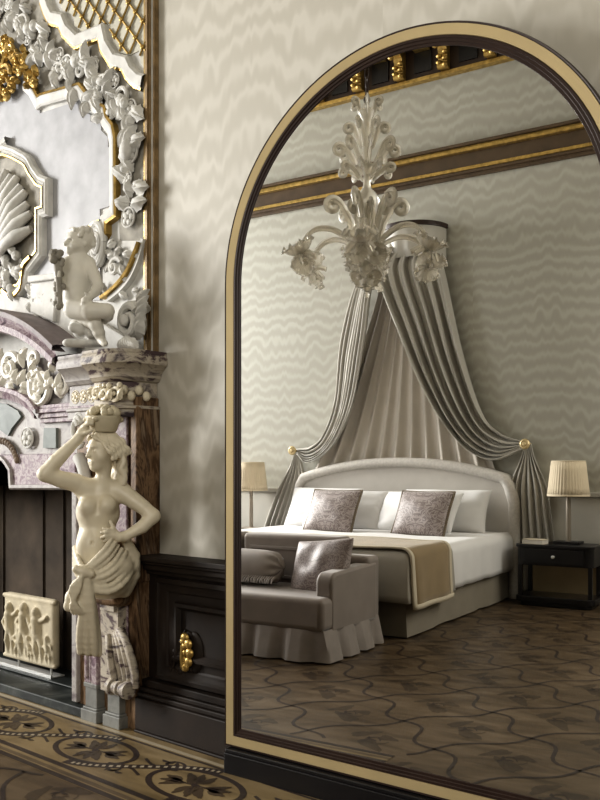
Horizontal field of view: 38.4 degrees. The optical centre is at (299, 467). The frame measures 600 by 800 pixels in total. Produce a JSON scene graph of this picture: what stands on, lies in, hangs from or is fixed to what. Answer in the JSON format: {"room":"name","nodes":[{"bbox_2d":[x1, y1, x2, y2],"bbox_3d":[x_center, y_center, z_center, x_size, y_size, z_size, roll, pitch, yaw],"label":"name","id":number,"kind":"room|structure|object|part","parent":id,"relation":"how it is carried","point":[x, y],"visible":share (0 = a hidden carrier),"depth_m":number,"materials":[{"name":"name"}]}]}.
{"room":"historic interior","nodes":[
{"label":"historic interior","id":0,"kind":"room"},
{"bbox_2d":[0,692,319,799],"bbox_3d":[-1.541,1.139,1.396,8.669,0.082,5.300,0,0,41],"label":"floor","id":1,"kind":"structure","parent":0,"point":[46,753],"depth_m":3.19,"materials":[{"name":"brown wood"}]},
{"bbox_2d":[0,309,167,729],"bbox_3d":[-1.547,0.150,4.483,2.647,1.899,0.495,0,0,41],"label":"fireplace","id":2,"kind":"object","parent":1,"relation":"on","point":[44,402],"visible":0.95,"depth_m":3.91,"materials":[{"name":"stone"}]},
{"bbox_3d":[-1.451,-0.246,4.263,0.287,0.176,0.022,0,0,41],"label":"inset panel","id":3,"kind":"part","parent":2,"relation":"part of","materials":[{"name":"grey stone"}]},
{"bbox_2d":[0,592,64,678],"bbox_3d":[-1.486,0.851,4.526,0.728,0.385,0.091,0,0,41],"label":"relief plaque","id":4,"kind":"object","parent":2,"relation":"on","point":[31,624],"visible":1,"depth_m":4.40,"materials":[{"name":"stone"}]},
{"bbox_3d":[-1.626,0.023,4.391,1.608,0.169,0.016,0,0,41],"label":"lintel moulding","id":5,"kind":"part","parent":2,"relation":"part of","materials":[{"name":"pink stone"}]},
{"bbox_3d":[-1.159,-0.140,4.011,0.107,0.095,0.022,0,0,41],"label":"inset panel","id":6,"kind":"part","parent":2,"relation":"part of","materials":[{"name":"grey stone"}]},
{"bbox_3d":[-1.010,-0.251,3.928,0.463,0.082,0.158,0,0,41],"label":"impost moulding","id":7,"kind":"part","parent":2,"relation":"part of","materials":[{"name":"stone"}]},
{"bbox_2d":[0,0,158,360],"bbox_3d":[-1.597,-1.843,4.434,2.597,2.715,0.171,0,0,41],"label":"overmantel","id":8,"kind":"object","parent":2,"relation":"on","point":[79,79],"visible":0.98,"depth_m":3.98,"materials":[{"name":"paint"}]},
{"bbox_3d":[-1.571,-1.274,4.455,0.973,0.827,0.040,0,0,41],"label":"niche frame","id":9,"kind":"part","parent":8,"relation":"part of","materials":[{"name":"paint"}]},
{"bbox_3d":[-1.556,-1.436,4.472,1.895,1.349,0.008,0,0,41],"label":"grey panel","id":10,"kind":"part","parent":8,"relation":"part of","materials":[{"name":"paint"}]},
{"bbox_3d":[-1.097,-1.470,4.059,0.755,0.909,0.032,0,0,41],"label":"panel moulding","id":11,"kind":"part","parent":8,"relation":"part of","materials":[{"name":"paint"}]},
{"bbox_3d":[-0.965,-1.967,3.946,0.805,0.674,0.030,0,0,41],"label":"moulding","id":12,"kind":"part","parent":8,"relation":"part of","materials":[{"name":"paint"}]},
{"bbox_3d":[-0.760,-0.865,3.771,0.262,0.245,0.028,0,0,41],"label":"sweeping moulding","id":13,"kind":"part","parent":8,"relation":"part of","materials":[{"name":"paint"}]},
{"bbox_2d":[48,225,114,346],"bbox_3d":[-0.925,-0.773,3.655,0.270,0.528,0.231,0,0,-13],"label":"cherub statue","id":14,"kind":"object","parent":2,"relation":"on","point":[77,274],"visible":1,"depth_m":3.62,"materials":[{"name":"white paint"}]},
{"bbox_3d":[-0.929,-0.585,3.705,0.180,0.137,0.129,0,0,-13],"label":"rock seat","id":15,"kind":"part","parent":14,"relation":"part of","materials":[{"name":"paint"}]},
{"bbox_2d":[36,404,160,656],"bbox_3d":[-0.820,0.250,3.490,0.476,1.025,0.229,0,0,-24],"label":"statue","id":16,"kind":"object","parent":2,"relation":"attached to","point":[103,570],"visible":1,"depth_m":3.44,"materials":[{"name":"beige stone"}]},
{"bbox_2d":[63,538,140,656],"bbox_3d":[-0.798,0.514,3.490,0.304,0.497,0.249,0,0,-13],"label":"drapery","id":17,"kind":"object","parent":16,"relation":"hanging from","point":[103,570],"depth_m":3.42,"materials":[{"name":"beige stone"}]},
{"bbox_2d":[83,404,123,431],"bbox_3d":[-0.797,-0.204,3.507,0.156,0.116,0.154,0,0,41],"label":"basket","id":18,"kind":"object","parent":16,"relation":"on","point":[103,417],"depth_m":3.46,"materials":[{"name":"beige stone"}]},
{"bbox_2d":[224,20,599,799],"bbox_3d":[0.315,-0.140,2.725,1.444,2.479,0.088,0,0,36],"label":"mirror","id":19,"kind":"object","parent":1,"relation":"on","point":[412,272],"visible":1,"depth_m":2.67,"materials":[{"name":"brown mirror"}]},
{"bbox_2d":[157,0,599,559],"bbox_3d":[1.336,-1.525,2.083,5.100,5.250,0.100,0,0,41],"label":"wall","id":20,"kind":"structure","parent":0,"point":[230,71],"depth_m":3.47,"materials":[{"name":"fabric"}]},
{"bbox_2d":[134,553,230,759],"bbox_3d":[1.272,0.733,1.984,5.068,0.735,0.142,0,0,41],"label":"wainscoting","id":21,"kind":"structure","parent":20,"relation":"attached to","point":[181,702],"depth_m":3.44,"materials":[{"name":"brown wood"}]},
{"bbox_2d":[180,633,193,671],"bbox_3d":[-0.455,0.741,3.450,0.074,0.159,0.030,0,0,41],"label":"ornament","id":22,"kind":"object","parent":21,"relation":"on","point":[186,639],"depth_m":3.45,"materials":[{"name":"gold metal"}]},
{"bbox_3d":[-0.306,0.665,3.341,0.770,0.420,0.026,0,0,41],"label":"panel moulding","id":23,"kind":"part","parent":21,"relation":"part of","materials":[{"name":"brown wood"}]}
]}

